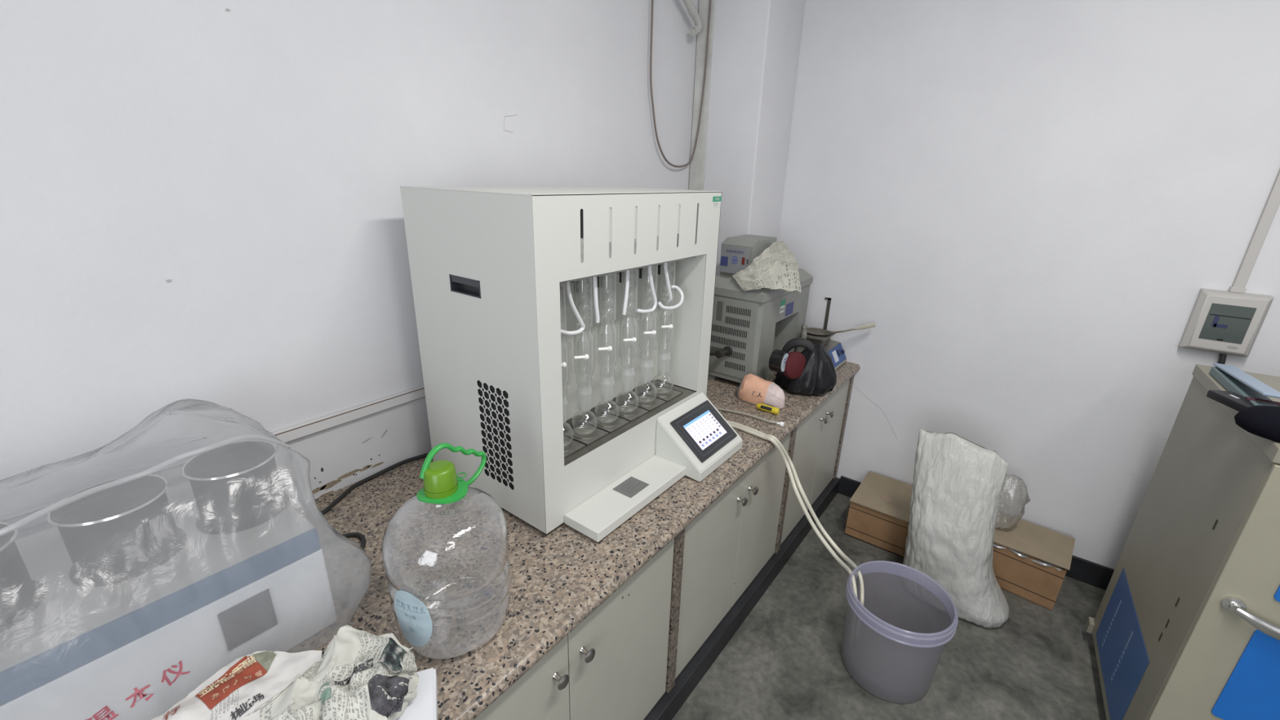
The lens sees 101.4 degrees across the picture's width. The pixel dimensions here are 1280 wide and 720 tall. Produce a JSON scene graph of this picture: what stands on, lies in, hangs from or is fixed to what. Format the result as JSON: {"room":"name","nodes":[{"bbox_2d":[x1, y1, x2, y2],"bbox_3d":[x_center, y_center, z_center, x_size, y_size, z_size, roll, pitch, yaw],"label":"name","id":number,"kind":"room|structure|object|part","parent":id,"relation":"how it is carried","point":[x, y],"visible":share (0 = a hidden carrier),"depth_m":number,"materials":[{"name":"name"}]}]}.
{"room":"laboratory","nodes":[
{"label":"laboratory","id":0,"kind":"room"},
{"bbox_2d":[0,0,698,540],"bbox_3d":[-1.010,-0.233,1.219,0.102,2.900,4.927,16,24,34],"label":"wall","id":1,"kind":"structure","parent":0,"point":[200,199],"depth_m":1.24,"materials":[{"name":"paint"}]},
{"bbox_2d":[0,385,425,530],"bbox_3d":[-1.058,0.249,1.238,0.018,0.032,4.255,16,24,34],"label":"cable trunking","id":2,"kind":"object","parent":1,"relation":"attached to","point":[173,471],"visible":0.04,"depth_m":1.42,"materials":[{"name":"white plastic"}]},
{"bbox_2d":[682,0,702,35],"bbox_3d":[0.039,-1.588,1.974,0.038,0.510,0.776,16,24,34],"label":"pipe elbow","id":3,"kind":"object","parent":1,"relation":"attached to","point":[692,11],"visible":1,"depth_m":2.28,"materials":[{"name":"grey plastic"}]},
{"bbox_2d":[702,0,804,275],"bbox_3d":[0.503,-1.090,2.606,0.351,2.135,0.367,16,24,34],"label":"pillar","id":4,"kind":"structure","parent":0,"point":[756,43],"depth_m":2.42,"materials":[{"name":"paint"}]},
{"bbox_2d":[688,0,715,191],"bbox_3d":[0.289,-1.191,2.496,0.082,1.878,0.009,16,24,34],"label":"cable trunking","id":5,"kind":"object","parent":4,"relation":"attached to","point":[697,164],"visible":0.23,"depth_m":2.47,"materials":[{"name":"white plastic"}]},
{"bbox_2d":[671,491,1106,719],"bbox_3d":[0.456,1.603,0.648,3.894,0.100,4.927,16,24,34],"label":"floor","id":6,"kind":"structure","parent":0,"point":[784,661],"depth_m":1.95,"materials":[{"name":"concrete"}]},
{"bbox_2d":[474,537,674,719],"bbox_3d":[-0.471,0.791,1.486,0.842,0.634,0.836,16,24,34],"label":"base cabinet","id":7,"kind":"object","parent":6,"relation":"on","point":[612,665],"visible":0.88,"depth_m":1.34,"materials":[{"name":"grey wood"}]},
{"bbox_3d":[-0.299,0.930,1.111,0.018,0.625,0.408,16,24,34],"label":"door","id":8,"kind":"part","parent":7,"relation":"part of","materials":[{"name":"beige laminate"}]},
{"bbox_3d":[-0.175,0.704,1.152,0.032,0.033,0.033,16,24,34],"label":"knob","id":9,"kind":"part","parent":7,"relation":"part of","materials":[{"name":"silver metal"}]},
{"bbox_2d":[285,361,860,719],"bbox_3d":[-0.399,0.438,1.481,0.874,0.037,3.927,16,24,34],"label":"countertop","id":10,"kind":"structure","parent":7,"relation":"on","point":[559,577],"depth_m":1.27,"materials":[{"name":"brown stone"}]},
{"bbox_2d":[0,440,337,719],"bbox_3d":[-1.056,0.452,0.798,0.386,0.358,0.932,16,24,34],"label":"bath","id":11,"kind":"object","parent":10,"relation":"on","point":[142,577],"visible":0.94,"depth_m":0.88,"materials":[{"name":"white metal"}]},
{"bbox_2d":[0,522,45,633],"bbox_3d":[-1.010,0.335,0.774,0.152,0.120,0.152,16,24,34],"label":"pot","id":12,"kind":"object","parent":11,"relation":"on","point":[22,589],"depth_m":0.80,"materials":[{"name":"silver metal"}]},
{"bbox_2d":[46,474,186,586],"bbox_3d":[-0.901,0.290,0.909,0.152,0.120,0.152,16,24,34],"label":"pot","id":13,"kind":"object","parent":11,"relation":"on","point":[124,535],"depth_m":0.88,"materials":[{"name":"silver metal"}]},
{"bbox_2d":[0,398,371,719],"bbox_3d":[-1.068,0.404,0.799,0.521,0.445,1.076,16,24,34],"label":"plastic cover","id":14,"kind":"object","parent":11,"relation":"on","point":[298,499],"visible":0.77,"depth_m":1.05,"materials":[{"name":"clear plastic"}]},
{"bbox_2d":[181,440,288,534],"bbox_3d":[-0.797,0.247,1.038,0.152,0.120,0.152,16,24,34],"label":"pot","id":15,"kind":"object","parent":11,"relation":"on","point":[237,489],"depth_m":1.00,"materials":[{"name":"silver metal"}]},
{"bbox_2d":[326,532,365,557],"bbox_3d":[-0.735,0.459,1.320,0.121,0.010,0.069,8,20,17],"label":"power cable","id":16,"kind":"object","parent":10,"relation":"on","point":[361,536],"visible":0.76,"depth_m":1.32,"materials":[{"name":"black rubber"}]},
{"bbox_2d":[297,453,428,517],"bbox_3d":[-0.750,0.338,1.633,0.081,0.030,0.619,15,23,33],"label":"power cable","id":17,"kind":"object","parent":10,"relation":"on","point":[348,490],"visible":0.61,"depth_m":1.58,"materials":[{"name":"black rubber"}]},
{"bbox_2d":[395,667,437,719],"bbox_3d":[-0.419,0.624,0.848,0.170,0.034,0.220,-6,21,-20],"label":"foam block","id":18,"kind":"object","parent":10,"relation":"on","point":[424,706],"visible":0.45,"depth_m":0.90,"materials":[{"name":"white plastic"}]},
{"bbox_2d":[243,625,418,719],"bbox_3d":[-0.505,0.542,0.863,0.256,0.088,0.177,-6,21,-20],"label":"newspaper","id":19,"kind":"object","parent":18,"relation":"on","point":[360,674],"visible":1,"depth_m":0.86,"materials":[{"name":"grey paper"}]},
{"bbox_2d":[151,650,322,719],"bbox_3d":[-0.659,0.551,0.837,0.265,0.035,0.171,-10,22,-28],"label":"newspaper","id":20,"kind":"object","parent":19,"relation":"on","point":[240,687],"visible":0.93,"depth_m":0.86,"materials":[{"name":"beige paper"}]},
{"bbox_2d":[251,650,275,671],"bbox_3d":[-0.650,0.515,0.907,0.055,0.015,0.023,12,22,26],"label":"picture","id":21,"kind":"object","parent":20,"relation":"on","point":[263,660],"depth_m":0.90},
{"bbox_2d":[319,682,331,706],"bbox_3d":[-0.501,0.535,0.834,0.016,0.028,0.031,-11,23,-32],"label":"print","id":22,"kind":"object","parent":19,"relation":"attached to","point":[325,688],"depth_m":0.84},
{"bbox_2d":[368,674,409,717],"bbox_3d":[-0.404,0.540,0.848,0.059,0.067,0.062,-9,22,-27],"label":"photograph","id":23,"kind":"object","parent":19,"relation":"attached to","point":[388,695],"depth_m":0.85},
{"bbox_2d":[381,443,510,661],"bbox_3d":[-0.382,0.358,1.037,0.232,0.410,0.234,16,24,34],"label":"water bottle","id":24,"kind":"object","parent":10,"relation":"on","point":[442,485],"visible":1,"depth_m":0.98,"materials":[{"name":"clear plastic"}]},
{"bbox_3d":[-0.352,0.207,1.010,0.084,0.104,0.153,16,24,34],"label":"carry handle","id":25,"kind":"part","parent":24,"relation":"part of","materials":[{"name":"green plastic"}]},
{"bbox_2d":[400,186,742,542],"bbox_3d":[-0.124,-0.075,1.613,0.684,0.855,0.796,16,24,34],"label":"instrument","id":26,"kind":"object","parent":10,"relation":"on","point":[489,265],"visible":0.98,"depth_m":1.42,"materials":[{"name":"grey metal"}]},
{"bbox_3d":[-0.434,0.001,1.363,0.506,0.839,0.002,16,24,34],"label":"panel","id":27,"kind":"part","parent":26,"relation":"part of","materials":[{"name":"grey metal"}]},
{"bbox_2d":[560,286,573,447],"bbox_3d":[-0.209,0.021,1.366,0.077,0.463,0.099,-7,21,-22],"label":"column","id":28,"kind":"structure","parent":26,"relation":"on","point":[563,364],"depth_m":1.39,"materials":[{"name":"clear glass"}]},
{"bbox_3d":[-0.219,0.237,1.457,0.104,0.006,0.098,16,24,34],"label":"heating plate","id":29,"kind":"part","parent":26,"relation":"part of","materials":[{"name":"metal"}]},
{"bbox_2d":[560,277,597,435],"bbox_3d":[-0.167,0.004,1.413,0.075,0.465,0.156,7,20,16],"label":"column","id":30,"kind":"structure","parent":26,"relation":"on","point":[585,357],"depth_m":1.38,"materials":[{"name":"clear glass"}]},
{"bbox_3d":[-0.159,0.212,1.531,0.104,0.006,0.098,16,24,34],"label":"heating plate","id":31,"kind":"part","parent":26,"relation":"part of","materials":[{"name":"metal"}]},
{"bbox_2d":[592,275,619,423],"bbox_3d":[-0.093,-0.021,1.488,0.075,0.465,0.152,1,20,-3],"label":"column","id":32,"kind":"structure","parent":26,"relation":"on","point":[594,278],"depth_m":1.47,"materials":[{"name":"clear glass"}]},
{"bbox_3d":[-0.099,0.188,1.605,0.104,0.006,0.098,16,24,34],"label":"heating plate","id":33,"kind":"part","parent":26,"relation":"part of","materials":[{"name":"metal"}]},
{"bbox_2d":[564,454,686,542],"bbox_3d":[-0.028,0.387,1.525,0.122,0.028,0.417,16,24,34],"label":"shelf","id":34,"kind":"object","parent":26,"relation":"attached to","point":[597,514],"depth_m":1.49,"materials":[{"name":"grey"}]},
{"bbox_3d":[0.009,-0.043,1.517,0.002,0.841,0.795,16,24,34],"label":"panel","id":35,"kind":"part","parent":26,"relation":"part of","materials":[{"name":"grey metal"}]},
{"bbox_3d":[-0.041,-0.268,1.482,0.062,0.016,0.655,16,24,34],"label":"rail","id":36,"kind":"part","parent":26,"relation":"part of","materials":[{"name":"grey metal"}]},
{"bbox_3d":[-0.039,0.163,1.679,0.104,0.006,0.098,16,24,34],"label":"heating plate","id":37,"kind":"part","parent":26,"relation":"part of","materials":[{"name":"metal"}]},
{"bbox_2d":[615,268,639,413],"bbox_3d":[-0.030,-0.049,1.573,0.075,0.465,0.129,-2,20,-10],"label":"column","id":38,"kind":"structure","parent":26,"relation":"on","point":[628,272],"depth_m":1.53,"materials":[{"name":"clear glass"}]},
{"bbox_2d":[563,379,697,466],"bbox_3d":[-0.066,0.175,1.650,0.174,0.020,0.654,16,24,34],"label":"steel tray","id":39,"kind":"object","parent":26,"relation":"on","point":[583,449],"depth_m":1.64,"materials":[{"name":"grey metal"}]},
{"bbox_3d":[-0.026,0.370,1.528,0.068,0.001,0.088,16,24,34],"label":"rating plate","id":40,"kind":"part","parent":26,"relation":"part of","materials":[{"name":"grey metal"}]},
{"bbox_2d":[634,264,657,403],"bbox_3d":[0.024,-0.071,1.638,0.075,0.465,0.148,2,20,1],"label":"column","id":41,"kind":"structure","parent":26,"relation":"on","point":[654,295],"depth_m":1.60,"materials":[{"name":"clear glass"}]},
{"bbox_3d":[0.021,0.138,1.754,0.104,0.006,0.098,16,24,34],"label":"heating plate","id":42,"kind":"part","parent":26,"relation":"part of","materials":[{"name":"metal"}]},
{"bbox_3d":[0.081,0.113,1.828,0.104,0.006,0.098,16,24,34],"label":"heating plate","id":43,"kind":"part","parent":26,"relation":"part of","materials":[{"name":"metal"}]},
{"bbox_2d":[652,261,684,394],"bbox_3d":[0.094,-0.094,1.708,0.092,0.465,0.156,1,20,-2],"label":"column","id":44,"kind":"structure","parent":26,"relation":"on","point":[669,287],"depth_m":1.68,"materials":[{"name":"clear glass"}]},
{"bbox_2d":[715,407,784,426],"bbox_3d":[0.355,0.213,2.096,0.439,0.020,0.050,9,21,19],"label":"tube","id":45,"kind":"object","parent":10,"relation":"on","point":[781,424],"visible":0.73,"depth_m":2.06,"materials":[{"name":"beige plastic"}]},
{"bbox_2d":[739,400,779,414],"bbox_3d":[0.490,0.189,2.150,0.170,0.029,0.034,16,24,34],"label":"screwdriver","id":46,"kind":"object","parent":10,"relation":"on","point":[766,407],"visible":1,"depth_m":2.12,"materials":[{"name":"yellow plastic"}]},
{"bbox_3d":[0.452,0.179,2.172,0.079,0.006,0.006,15,23,32],"label":"blade","id":47,"kind":"part","parent":46,"relation":"part of","materials":[{"name":"silver metal"}]},
{"bbox_3d":[0.520,0.198,2.129,0.095,0.029,0.030,16,24,34],"label":"handle","id":48,"kind":"part","parent":46,"relation":"part of","materials":[{"name":"yellow plastic"}]},
{"bbox_2d":[707,268,813,382],"bbox_3d":[0.556,-0.170,2.496,0.258,0.478,0.646,16,24,34],"label":"oven","id":49,"kind":"object","parent":10,"relation":"on","point":[748,326],"visible":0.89,"depth_m":2.32,"materials":[{"name":"metal"}]},
{"bbox_3d":[0.399,-0.097,2.323,0.236,0.348,0.004,16,24,34],"label":"slotted door","id":50,"kind":"part","parent":49,"relation":"part of","materials":[{"name":"grey metal"}]},
{"bbox_2d":[720,234,777,277],"bbox_3d":[0.488,-0.470,2.373,0.150,0.164,0.255,16,24,34],"label":"control box","id":51,"kind":"object","parent":49,"relation":"on","point":[737,252],"visible":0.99,"depth_m":2.29,"materials":[{"name":"grey metal"}]},
{"bbox_3d":[0.413,-0.435,2.285,0.135,0.116,0.008,16,24,34],"label":"plate","id":52,"kind":"part","parent":51,"relation":"part of","materials":[{"name":"grey"}]},
{"bbox_2d":[732,240,800,292],"bbox_3d":[0.623,-0.410,2.280,0.252,0.190,0.417,20,26,41],"label":"newspaper","id":53,"kind":"object","parent":49,"relation":"on","point":[776,267],"visible":1,"depth_m":2.21,"materials":[{"name":"white paper"}]},
{"bbox_2d":[737,373,785,408],"bbox_3d":[0.515,0.124,2.216,0.215,0.107,0.105,16,24,34],"label":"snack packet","id":54,"kind":"object","parent":10,"relation":"on","point":[753,388],"visible":0.99,"depth_m":2.19,"materials":[{"name":"orange plastic"}]},
{"bbox_2d":[728,422,857,644],"bbox_3d":[0.468,0.608,2.007,0.790,0.706,0.092,14,23,32],"label":"hose","id":55,"kind":"object","parent":10,"relation":"on","point":[773,441],"visible":0.77,"depth_m":1.87,"materials":[{"name":"beige plastic"}]},
{"bbox_2d":[726,420,864,637],"bbox_3d":[0.490,0.591,2.025,0.801,0.687,0.114,14,23,31],"label":"hose","id":56,"kind":"object","parent":10,"relation":"on","point":[831,541],"visible":0.79,"depth_m":1.88,"materials":[{"name":"beige plastic"}]},
{"bbox_2d":[795,324,807,352],"bbox_3d":[0.791,-0.064,2.588,0.051,0.225,0.044,16,24,34],"label":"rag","id":57,"kind":"object","parent":10,"relation":"on","point":[804,327],"visible":0.37,"depth_m":2.55,"materials":[{"name":"grey fabric"}]},
{"bbox_2d":[773,337,836,395],"bbox_3d":[0.738,0.013,2.341,0.280,0.244,0.226,16,24,34],"label":"bag","id":58,"kind":"object","parent":10,"relation":"on","point":[818,377],"depth_m":2.27,"materials":[{"name":"black plastic"}]},
{"bbox_2d":[782,351,805,379],"bbox_3d":[0.667,0.021,2.275,0.124,0.123,0.067,-8,22,-25],"label":"roll","id":59,"kind":"object","parent":58,"relation":"in","point":[795,364],"visible":0.84,"depth_m":2.25,"materials":[{"name":"red plastic"}]},
{"bbox_2d":[768,349,788,373],"bbox_3d":[0.596,0.005,2.242,0.054,0.094,0.094,16,24,34],"label":"can","id":60,"kind":"object","parent":59,"relation":"on","point":[778,358],"visible":0.91,"depth_m":2.21,"materials":[{"name":"black paint"}]},
{"bbox_3d":[0.616,0.011,2.228,0.004,0.081,0.081,16,24,34],"label":"lid","id":61,"kind":"part","parent":60,"relation":"part of","materials":[{"name":"grey"}]},
{"bbox_3d":[0.698,-0.026,2.311,0.164,0.151,0.043,14,23,31],"label":"padded edge","id":62,"kind":"part","parent":58,"relation":"part of","materials":[{"name":"black fabric"}]},
{"bbox_2d":[803,331,846,369],"bbox_3d":[0.934,-0.054,2.673,0.186,0.160,0.246,16,24,34],"label":"hotplate","id":63,"kind":"object","parent":10,"relation":"on","point":[834,348],"visible":0.45,"depth_m":2.64,"materials":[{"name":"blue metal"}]},
{"bbox_3d":[0.988,-0.018,2.641,0.043,0.078,0.240,16,24,34],"label":"panel","id":64,"kind":"part","parent":63,"relation":"part of","materials":[{"name":"blue plastic"}]},
{"bbox_2d":[807,322,875,335],"bbox_3d":[0.978,-0.160,2.604,0.332,0.087,0.128,14,23,31],"label":"spatula","id":65,"kind":"object","parent":63,"relation":"on","point":[816,331],"visible":0.91,"depth_m":2.62,"materials":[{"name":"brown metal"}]},
{"bbox_3d":[1.102,-0.165,2.569,0.098,0.048,0.012,6,20,12],"label":"handle","id":66,"kind":"part","parent":65,"relation":"part of","materials":[{"name":"beige plastic"}]},
{"bbox_3d":[1.031,-0.040,2.688,0.020,0.029,0.066,19,26,41],"label":"control knob","id":67,"kind":"part","parent":63,"relation":"part of","materials":[{"name":"black"}]},
{"bbox_2d":[823,297,831,329],"bbox_3d":[0.972,-0.172,2.769,0.032,0.320,0.003,16,24,34],"label":"strip","id":68,"kind":"object","parent":10,"relation":"on","point":[827,313],"visible":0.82,"depth_m":2.74,"materials":[{"name":"grey metal"}]},
{"bbox_3d":[-0.123,0.682,1.217,0.032,0.033,0.033,16,24,34],"label":"knob","id":69,"kind":"part","parent":7,"relation":"part of","materials":[{"name":"silver metal"}]},
{"bbox_3d":[-0.045,0.825,1.427,0.018,0.625,0.422,16,24,34],"label":"door","id":70,"kind":"part","parent":7,"relation":"part of","materials":[{"name":"beige laminate"}]},
{"bbox_2d":[665,528,684,693],"bbox_3d":[-0.213,0.677,1.825,0.818,0.634,0.037,16,24,34],"label":"upright","id":71,"kind":"object","parent":6,"relation":"on","point":[678,548],"visible":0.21,"depth_m":1.58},
{"bbox_2d":[675,432,791,679],"bbox_3d":[0.053,0.574,2.138,0.842,0.634,0.800,16,24,34],"label":"base cabinet","id":72,"kind":"object","parent":6,"relation":"on","point":[727,544],"visible":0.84,"depth_m":1.85,"materials":[{"name":"grey wood"}]},
{"bbox_3d":[0.233,0.710,1.771,0.018,0.625,0.396,16,24,34],"label":"door","id":73,"kind":"part","parent":72,"relation":"part of","materials":[{"name":"beige laminate"}]},
{"bbox_2d":[643,477,839,719],"bbox_3d":[-0.090,1.192,1.474,0.042,0.093,3.913,16,24,34],"label":"baseboard","id":74,"kind":"structure","parent":72,"relation":"attached to","point":[666,708],"depth_m":2.00,"materials":[{"name":"black paint"}]},
{"bbox_3d":[0.353,0.485,1.807,0.032,0.033,0.033,16,24,34],"label":"knob","id":75,"kind":"part","parent":72,"relation":"part of","materials":[{"name":"silver metal"}]},
{"bbox_3d":[0.405,0.464,1.871,0.032,0.033,0.033,16,24,34],"label":"knob","id":76,"kind":"part","parent":72,"relation":"part of","materials":[{"name":"silver metal"}]},
{"bbox_3d":[0.476,0.609,2.073,0.018,0.625,0.400,16,24,34],"label":"door","id":77,"kind":"part","parent":72,"relation":"part of","materials":[{"name":"beige laminate"}]},
{"bbox_2d":[774,426,797,553],"bbox_3d":[0.301,0.465,2.463,0.818,0.634,0.037,16,24,34],"label":"upright","id":78,"kind":"object","parent":6,"relation":"on","point":[793,436],"visible":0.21,"depth_m":2.24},
{"bbox_2d":[780,378,849,544],"bbox_3d":[0.549,0.369,2.752,0.842,0.634,0.740,16,24,34],"label":"base cabinet","id":79,"kind":"object","parent":6,"relation":"on","point":[818,436],"visible":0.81,"depth_m":2.50,"materials":[{"name":"grey"}]},
{"bbox_3d":[0.741,0.500,2.401,0.018,0.625,0.374,16,24,34],"label":"door","id":80,"kind":"part","parent":79,"relation":"part of","materials":[{"name":"beige laminate"}]},
{"bbox_3d":[0.854,0.278,2.428,0.032,0.033,0.033,16,24,34],"label":"knob","id":81,"kind":"part","parent":79,"relation":"part of","materials":[{"name":"silver metal"}]},
{"bbox_3d":[0.966,0.407,2.680,0.018,0.625,0.360,16,24,34],"label":"door","id":82,"kind":"part","parent":79,"relation":"part of","materials":[{"name":"beige laminate"}]},
{"bbox_3d":[0.907,0.257,2.493,0.032,0.033,0.033,16,24,34],"label":"knob","id":83,"kind":"part","parent":79,"relation":"part of","materials":[{"name":"silver metal"}]},
{"bbox_2d":[832,374,854,479],"bbox_3d":[0.778,0.268,3.055,0.818,0.634,0.037,16,24,34],"label":"upright","id":84,"kind":"object","parent":6,"relation":"on","point":[851,379],"visible":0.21,"depth_m":2.81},
{"bbox_2d":[844,471,912,557],"bbox_3d":[1.243,0.766,2.609,0.319,0.204,0.342,16,24,34],"label":"cardboard box","id":85,"kind":"object","parent":6,"relation":"on","point":[878,513],"visible":0.65,"depth_m":2.53,"materials":[{"name":"brown cardboard"}]},
{"bbox_3d":[1.246,0.673,2.576,0.319,0.005,0.342,16,24,34],"label":"lid","id":86,"kind":"part","parent":85,"relation":"part of","materials":[{"name":"cardboard"}]},
{"bbox_2d":[841,560,958,702],"bbox_3d":[0.892,0.958,1.849,0.347,0.332,0.347,16,24,34],"label":"pail","id":87,"kind":"object","parent":6,"relation":"on","point":[886,659],"visible":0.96,"depth_m":1.84,"materials":[{"name":"grey plastic"}]},
{"bbox_2d":[902,428,1009,628],"bbox_3d":[1.306,0.671,2.124,0.461,0.708,0.260,16,24,34],"label":"woven sack","id":88,"kind":"object","parent":6,"relation":"on","point":[958,482],"visible":0.98,"depth_m":2.08,"materials":[{"name":"grey plastic"}]},
{"bbox_2d":[992,511,1075,610],"bbox_3d":[1.629,0.850,2.369,0.471,0.224,0.277,18,26,39],"label":"cardboard box","id":89,"kind":"object","parent":6,"relation":"on","point":[1039,584],"visible":0.6,"depth_m":2.23,"materials":[{"name":"brown cardboard"}]},
{"bbox_2d":[995,474,1030,528],"bbox_3d":[1.603,0.616,2.301,0.168,0.257,0.134,16,24,34],"label":"clear bag","id":90,"kind":"object","parent":89,"relation":"on","point":[1015,476],"visible":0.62,"depth_m":2.25,"materials":[{"name":"clear plastic"}]},
{"bbox_2d":[993,543,1062,571],"bbox_3d":[1.597,0.814,2.218,0.309,0.024,0.036,18,26,39],"label":"wrap","id":91,"kind":"object","parent":89,"relation":"in","point":[1019,553],"visible":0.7,"depth_m":2.19,"materials":[{"name":"grey"}]},
{"bbox_3d":[1.631,0.753,2.335,0.471,0.019,0.277,18,26,39],"label":"lid","id":92,"kind":"part","parent":89,"relation":"part of","materials":[{"name":"cardboard"}]},
{"bbox_2d":[1085,364,1279,719],"bbox_3d":[1.878,0.727,1.366,0.819,1.143,0.731,14,23,32],"label":"base cabinet","id":93,"kind":"object","parent":6,"relation":"on","point":[1185,625],"visible":1,"depth_m":1.36,"materials":[{"name":"beige metal"}]},
{"bbox_3d":[1.703,0.798,1.109,0.799,1.033,0.013,14,23,32],"label":"door","id":94,"kind":"part","parent":93,"relation":"part of","materials":[{"name":"paint"}]},
{"bbox_2d":[1206,390,1254,411],"bbox_3d":[1.523,0.116,1.316,0.056,0.023,0.160,4,20,8],"label":"handheld device","id":95,"kind":"object","parent":93,"relation":"on","point":[1233,400],"visible":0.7,"depth_m":1.34,"materials":[{"name":"black plastic"}]},
{"bbox_3d":[1.907,0.203,1.192,0.809,0.037,0.679,14,23,32],"label":"panel","id":96,"kind":"part","parent":93,"relation":"part of","materials":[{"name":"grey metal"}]},
{"bbox_2d":[1208,363,1279,406],"bbox_3d":[1.637,0.064,1.420,0.059,0.058,0.364,14,23,31],"label":"folder","id":97,"kind":"object","parent":93,"relation":"on","point":[1230,377],"visible":0.87,"depth_m":1.40,"materials":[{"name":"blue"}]},
{"bbox_3d":[1.696,0.825,1.111,0.620,0.280,0.003,14,23,32],"label":"blue plate","id":98,"kind":"part","parent":93,"relation":"part of","materials":[{"name":"blue plastic"}]},
{"bbox_3d":[1.444,0.610,1.193,0.172,0.066,0.030,19,26,40],"label":"lever handle","id":99,"kind":"part","parent":93,"relation":"part of","materials":[{"name":"silver metal"}]},
{"bbox_2d":[1234,404,1279,442],"bbox_3d":[1.453,0.144,1.172,0.167,0.062,0.125,16,24,34],"label":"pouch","id":100,"kind":"object","parent":93,"relation":"on","point":[1260,420],"visible":1,"depth_m":1.17,"materials":[{"name":"black"}]},
{"bbox_3d":[1.706,0.484,0.990,0.620,0.275,0.003,14,23,32],"label":"blue plate","id":101,"kind":"part","parent":93,"relation":"part of","materials":[{"name":"blue plastic"}]},
{"bbox_2d":[777,0,1279,568],"bbox_3d":[1.962,-0.416,1.964,3.694,2.900,0.101,16,24,34],"label":"wall","id":102,"kind":"structure","parent":0,"point":[1029,206],"depth_m":2.17,"materials":[{"name":"paint"}]},
{"bbox_2d":[838,475,1114,590],"bbox_3d":[2.239,1.012,2.141,2.818,0.107,0.014,16,24,34],"label":"baseboard","id":103,"kind":"structure","parent":102,"relation":"attached to","point":[1091,573],"depth_m":2.33,"materials":[{"name":"black paint"}]},
{"bbox_2d":[1178,288,1274,357],"bbox_3d":[2.080,-0.131,1.863,0.175,0.218,0.051,16,24,34],"label":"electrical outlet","id":104,"kind":"object","parent":102,"relation":"attached to","point":[1220,322],"visible":1,"depth_m":1.85,"materials":[{"name":"grey plastic"}]},
{"bbox_2d":[1217,353,1226,364],"bbox_3d":[2.095,0.443,2.055,0.024,0.997,0.029,16,24,34],"label":"power cable","id":105,"kind":"object","parent":104,"relation":"attached to","point":[1222,358],"visible":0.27,"depth_m":1.89,"materials":[{"name":"black plastic"}]},
{"bbox_2d":[1228,168,1279,293],"bbox_3d":[2.112,-0.977,1.574,0.037,1.570,0.024,16,24,34],"label":"cable trunking","id":106,"kind":"object","parent":102,"relation":"attached to","point":[1273,202],"visible":1,"depth_m":1.77,"materials":[{"name":"grey plastic"}]},
{"bbox_3d":[0.535,-1.223,-0.356,3.894,0.100,4.927,16,24,34],"label":"ceiling","id":107,"kind":"structure","parent":0,"visible":0},
{"bbox_2d":[649,0,711,167],"bbox_3d":[0.167,-1.464,2.246,0.380,1.198,0.048,-17,27,-42],"label":"hanging cable","id":108,"kind":"object","parent":107,"relation":"hanging from","point":[652,1],"visible":1,"depth_m":2.35,"materials":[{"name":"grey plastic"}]}
]}

